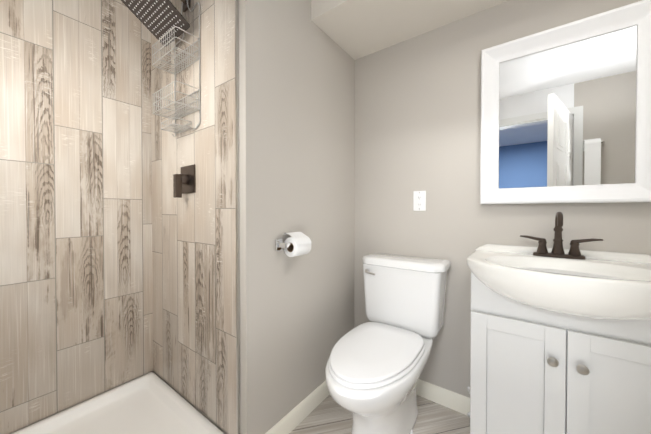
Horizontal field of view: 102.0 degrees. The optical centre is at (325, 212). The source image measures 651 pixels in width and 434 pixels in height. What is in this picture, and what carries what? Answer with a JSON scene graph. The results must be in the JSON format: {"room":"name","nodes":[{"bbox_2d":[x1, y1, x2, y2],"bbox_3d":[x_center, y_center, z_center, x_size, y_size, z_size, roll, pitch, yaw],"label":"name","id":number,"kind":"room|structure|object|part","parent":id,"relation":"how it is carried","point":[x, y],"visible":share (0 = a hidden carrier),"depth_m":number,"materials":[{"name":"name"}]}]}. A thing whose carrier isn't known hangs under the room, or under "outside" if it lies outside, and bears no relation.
{"room":"bathroom","nodes":[
{"label":"bathroom","id":0,"kind":"room"},
{"bbox_2d":[9,371,153,433],"bbox_3d":[-1.394,-0.065,1.196,0.110,2.230,1.054,0,1,36],"label":"wall","id":1,"kind":"structure","parent":0,"point":[79,403],"depth_m":1.32,"materials":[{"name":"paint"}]},
{"bbox_2d":[0,0,152,433],"bbox_3d":[-1.310,-0.115,1.208,0.010,2.130,0.914,0,1,36],"label":"shower wall tile","id":2,"kind":"structure","parent":1,"relation":"attached to","point":[76,304],"depth_m":1.29,"materials":[{"name":"beige tile"}]},
{"bbox_2d":[154,0,354,433],"bbox_3d":[-0.431,-0.071,1.757,1.000,2.230,0.990,0,1,36],"label":"wall block","id":3,"kind":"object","parent":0,"point":[296,119],"visible":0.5,"depth_m":1.27,"materials":[{"name":"paint"}]},
{"bbox_2d":[151,0,236,433],"bbox_3d":[-0.699,-0.117,1.333,0.828,2.130,0.010,0,1,36],"label":"shower wall tile","id":4,"kind":"structure","parent":3,"relation":"attached to","point":[194,288],"depth_m":1.25,"materials":[{"name":"beige tile"}]},
{"bbox_2d":[121,0,190,46],"bbox_3d":[-0.758,-0.950,1.199,0.250,0.225,0.261,0,1,36],"label":"shower head","id":5,"kind":"object","parent":4,"relation":"attached to","point":[158,19],"visible":0.94,"depth_m":1.20},
{"bbox_2d":[152,0,200,136],"bbox_3d":[-0.719,-0.725,1.263,0.252,0.663,0.113,0,1,36],"label":"caddy","id":6,"kind":"object","parent":5,"relation":"hanging from","point":[183,127],"visible":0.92,"depth_m":1.25,"materials":[{"name":"silver metal"}]},
{"bbox_2d":[173,164,195,197],"bbox_3d":[-0.700,-0.154,1.286,0.136,0.160,0.066,0,1,36],"label":"shower valve","id":7,"kind":"object","parent":4,"relation":"attached to","point":[184,181],"visible":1,"depth_m":1.27,"materials":[{"name":"brown metal"}]},
{"bbox_3d":[-0.712,-0.130,1.271,0.032,0.112,0.026,0,1,36],"label":"lever","id":8,"kind":"part","parent":7,"relation":"part of","materials":[{"name":"brown metal"}]},
{"bbox_3d":[-0.683,-0.166,1.310,0.136,0.136,0.008,0,1,36],"label":"plate","id":9,"kind":"part","parent":7,"relation":"part of","materials":[{"name":"brown metal"}]},
{"bbox_2d":[235,0,239,433],"bbox_3d":[-0.362,-0.114,1.085,0.008,2.130,0.012,0,1,36],"label":"trim","id":10,"kind":"structure","parent":3,"relation":"attached to","point":[237,213],"depth_m":1.08,"materials":[{"name":"silver metal"}]},
{"bbox_2d":[275,232,311,256],"bbox_3d":[-0.139,0.146,1.236,0.098,0.109,0.179,0,1,36],"label":"toilet paper holder","id":11,"kind":"object","parent":3,"relation":"attached to","point":[296,244],"visible":1,"depth_m":1.21,"materials":[{"name":"white paper"}]},
{"bbox_3d":[-0.212,0.145,1.204,0.008,0.058,0.042,0,1,36],"label":"plate","id":12,"kind":"part","parent":11,"relation":"part of","materials":[{"name":"silver metal"}]},
{"bbox_3d":[-0.189,0.145,1.188,0.050,0.022,0.024,0,1,36],"label":"post","id":13,"kind":"part","parent":11,"relation":"part of","materials":[{"name":"silver metal"}]},
{"bbox_2d":[265,380,329,433],"bbox_3d":[-0.058,1.003,1.421,0.012,0.089,0.870,0,1,36],"label":"baseboard","id":14,"kind":"structure","parent":3,"relation":"attached to","point":[293,418],"depth_m":1.32,"materials":[{"name":"white paint"}]},
{"bbox_2d":[289,394,469,433],"bbox_3d":[0.104,1.080,0.724,3.100,0.050,2.044,0,1,36],"label":"floor","id":15,"kind":"structure","parent":0,"point":[328,414],"depth_m":1.33,"materials":[{"name":"wood"}]},
{"bbox_2d":[11,372,223,433],"bbox_3d":[-0.936,1.003,0.946,0.913,0.100,0.910,0,1,36],"label":"shower pan","id":16,"kind":"object","parent":15,"relation":"on","point":[151,403],"visible":0.98,"depth_m":1.28,"materials":[{"name":"white plastic"}]},
{"bbox_2d":[325,253,450,433],"bbox_3d":[0.271,0.650,1.248,0.452,0.798,0.742,0,1,36],"label":"toilet","id":17,"kind":"object","parent":15,"relation":"on","point":[375,366],"visible":1,"depth_m":1.23,"materials":[{"name":"white ceramic"}]},
{"bbox_3d":[0.246,0.325,1.457,0.074,0.026,0.036,0,1,36],"label":"lever","id":18,"kind":"part","parent":17,"relation":"part of","materials":[{"name":"silver metal"}]},
{"bbox_3d":[0.215,0.620,1.170,0.356,0.018,0.518,0,1,36],"label":"seat","id":19,"kind":"part","parent":17,"relation":"part of","materials":[{"name":"white plastic"}]},
{"bbox_3d":[0.220,0.611,1.177,0.344,0.035,0.523,0,1,36],"label":"lid","id":20,"kind":"part","parent":17,"relation":"part of","materials":[{"name":"white plastic"}]},
{"bbox_3d":[0.266,0.839,1.242,0.374,0.420,0.722,0,1,36],"label":"bowl","id":21,"kind":"part","parent":17,"relation":"part of","materials":[{"name":"white ceramic"}]},
{"bbox_3d":[0.431,0.455,1.463,0.425,0.333,0.190,0,1,36],"label":"tank","id":22,"kind":"part","parent":17,"relation":"part of","materials":[{"name":"white ceramic"}]},
{"bbox_3d":[0.431,0.270,1.461,0.452,0.041,0.203,0,1,36],"label":"tank lid","id":23,"kind":"part","parent":17,"relation":"part of","materials":[{"name":"white ceramic"}]},
{"bbox_2d":[467,212,650,433],"bbox_3d":[0.873,0.524,0.970,0.620,1.057,0.482,0,1,36],"label":"bathroom vanity","id":24,"kind":"object","parent":15,"relation":"on","point":[560,340],"visible":1,"depth_m":0.91,"materials":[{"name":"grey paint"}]},
{"bbox_3d":[0.706,0.675,0.989,0.285,0.557,0.019,0,1,36],"label":"door","id":25,"kind":"part","parent":24,"relation":"part of","materials":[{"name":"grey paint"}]},
{"bbox_2d":[467,250,650,319],"bbox_3d":[0.873,0.268,0.968,0.620,0.163,0.482,0,1,36],"label":"sink","id":26,"kind":"object","parent":24,"relation":"in","point":[564,286],"depth_m":0.89,"materials":[{"name":"white ceramic"}]},
{"bbox_2d":[520,212,602,259],"bbox_3d":[0.962,0.089,1.087,0.259,0.191,0.104,0,1,36],"label":"faucet","id":27,"kind":"object","parent":24,"relation":"on","point":[557,252],"depth_m":1.09,"materials":[{"name":"brown metal"}]},
{"bbox_3d":[0.939,0.677,0.818,0.285,0.557,0.019,0,1,36],"label":"door","id":28,"kind":"part","parent":24,"relation":"part of","materials":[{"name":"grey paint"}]},
{"bbox_2d":[354,0,650,397],"bbox_3d":[1.077,-0.065,1.191,2.100,2.230,0.120,0,1,36],"label":"wall","id":29,"kind":"structure","parent":0,"point":[418,113],"depth_m":1.42,"materials":[{"name":"paint"}]},
{"bbox_2d":[413,191,425,210],"bbox_3d":[0.536,-0.070,1.507,0.070,0.114,0.009,0,1,36],"label":"outlet","id":30,"kind":"object","parent":29,"relation":"attached to","point":[419,200],"visible":1,"depth_m":1.50,"materials":[{"name":"white plastic"}]},
{"bbox_2d":[416,379,469,414],"bbox_3d":[0.484,1.002,1.555,0.728,0.089,0.012,0,1,36],"label":"baseboard","id":31,"kind":"structure","parent":29,"relation":"attached to","point":[457,402],"depth_m":1.43,"materials":[{"name":"white paint"}]},
{"bbox_2d":[475,244,650,262],"bbox_3d":[1.005,0.171,1.147,0.618,0.031,0.034,0,1,36],"label":"backsplash","id":32,"kind":"structure","parent":29,"relation":"attached to","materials":[{"name":"white ceramic"}]},
{"bbox_2d":[480,0,650,203],"bbox_3d":[1.010,-0.419,1.136,0.590,0.754,0.040,0,1,36],"label":"mirror","id":33,"kind":"object","parent":29,"relation":"attached to","point":[565,113],"visible":1,"depth_m":1.12,"materials":[{"name":"white paint"}]},
{"label":"glass","id":34,"kind":"part","parent":33,"relation":"part of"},
{"bbox_3d":[0.105,-1.215,0.698,3.100,0.080,2.044,0,1,36],"label":"ceiling","id":35,"kind":"structure","parent":0,"visible":0},
{"bbox_2d":[311,0,508,59],"bbox_3d":[0.866,-1.093,0.978,2.000,0.170,0.454,0,1,36],"label":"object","id":36,"kind":"structure","parent":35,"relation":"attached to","point":[355,29],"depth_m":1.37,"materials":[{"name":"paint"}]}
]}

